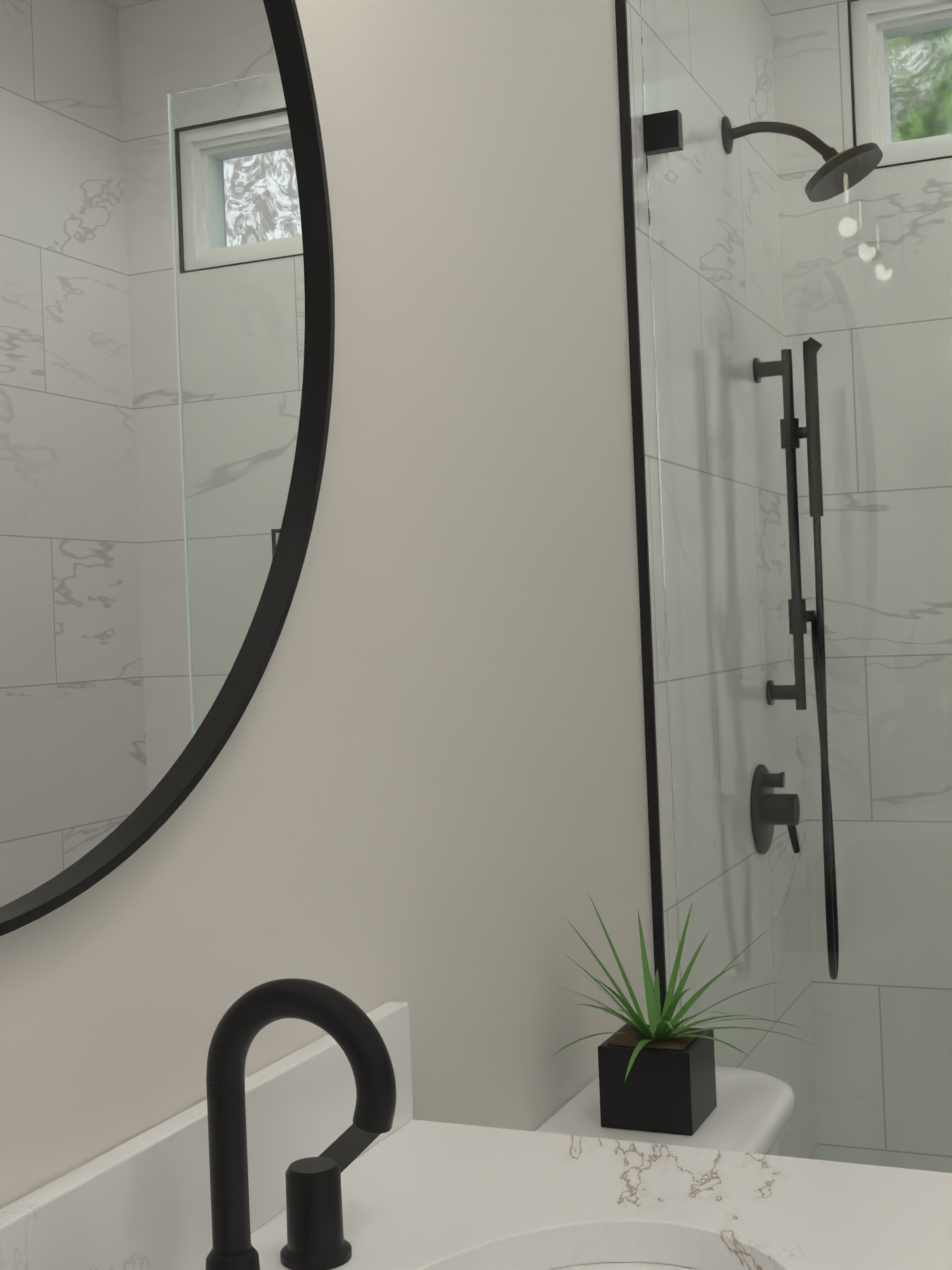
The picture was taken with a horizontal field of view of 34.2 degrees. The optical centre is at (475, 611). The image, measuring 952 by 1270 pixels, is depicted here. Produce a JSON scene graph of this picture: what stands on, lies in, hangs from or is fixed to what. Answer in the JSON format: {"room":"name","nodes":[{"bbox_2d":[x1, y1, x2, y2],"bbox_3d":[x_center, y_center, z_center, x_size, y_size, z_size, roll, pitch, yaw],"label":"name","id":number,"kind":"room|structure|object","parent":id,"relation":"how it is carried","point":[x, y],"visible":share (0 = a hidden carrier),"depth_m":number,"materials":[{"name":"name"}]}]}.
{"room":"bathroom","nodes":[
{"label":"bathroom","id":0,"kind":"room"},
{"bbox_2d":[0,0,654,1208],"bbox_3d":[-0.201,-0.032,1.239,0.120,2.775,4.135,-3,-1,23],"label":"wall","id":1,"kind":"structure","parent":0,"point":[420,788],"depth_m":1.47,"materials":[{"name":"white paint"}]},
{"bbox_2d":[0,0,334,935],"bbox_3d":[-0.306,-0.274,0.839,0.022,0.914,0.914,-3,-1,23],"label":"round mirror","id":2,"kind":"object","parent":1,"relation":"attached to","point":[166,314],"visible":0.98,"depth_m":1.02,"materials":[{"name":"black mirror"}]},
{"bbox_2d":[615,0,666,1016],"bbox_3d":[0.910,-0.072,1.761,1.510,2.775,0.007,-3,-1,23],"label":"trim","id":3,"kind":"structure","parent":1,"relation":"attached to","point":[640,489],"depth_m":2.06,"materials":[{"name":"black metal"}]},
{"bbox_2d":[626,0,681,1026],"bbox_3d":[0.411,-0.045,2.494,0.012,2.775,0.945,-3,-1,23],"label":"wall tile","id":4,"kind":"structure","parent":1,"relation":"attached to","point":[653,496],"depth_m":2.09,"materials":[{"name":"tile"}]},
{"bbox_3d":[0.604,1.371,0.904,1.750,0.100,4.135,-3,-1,23],"label":"floor","id":5,"kind":"structure","parent":0,"visible":0},
{"bbox_2d":[0,978,951,1269],"bbox_3d":[-0.061,0.780,0.609,0.569,1.128,1.335,-3,-1,23],"label":"bathroom vanity","id":6,"kind":"object","parent":5,"relation":"on","point":[328,1152],"visible":1,"depth_m":1.07,"materials":[{"name":"white stone"}]},
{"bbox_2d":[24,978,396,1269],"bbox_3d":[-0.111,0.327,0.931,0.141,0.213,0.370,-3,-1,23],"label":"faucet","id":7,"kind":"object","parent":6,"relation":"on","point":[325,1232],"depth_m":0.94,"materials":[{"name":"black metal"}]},
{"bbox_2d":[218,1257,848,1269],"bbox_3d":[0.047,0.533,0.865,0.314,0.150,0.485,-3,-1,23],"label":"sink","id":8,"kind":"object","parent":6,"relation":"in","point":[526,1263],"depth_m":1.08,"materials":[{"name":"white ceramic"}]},
{"bbox_2d":[535,1066,795,1155],"bbox_3d":[0.458,0.932,1.538,0.771,0.799,0.456,-3,-1,23],"label":"toilet","id":9,"kind":"object","parent":5,"relation":"on","point":[754,1112],"visible":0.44,"depth_m":1.66,"materials":[{"name":"white ceramic"}]},
{"bbox_2d":[555,895,823,1135],"bbox_3d":[0.187,0.424,1.649,0.344,0.238,0.290,-3,-1,23],"label":"potted plant","id":10,"kind":"object","parent":9,"relation":"on","point":[657,1074],"visible":0.98,"depth_m":1.63,"materials":[{"name":"black"}]},
{"bbox_3d":[0.991,1.221,1.817,1.486,0.184,0.150,-3,-1,23],"label":"shower curb","id":11,"kind":"object","parent":5,"relation":"on","visible":0},
{"bbox_2d":[640,0,951,1172],"bbox_3d":[0.620,0.141,1.968,0.770,2.004,0.024,-3,-1,23],"label":"glass panel","id":12,"kind":"object","parent":11,"relation":"on","point":[798,158],"visible":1,"depth_m":2.04,"materials":[{"name":"clear glass"}]}
]}

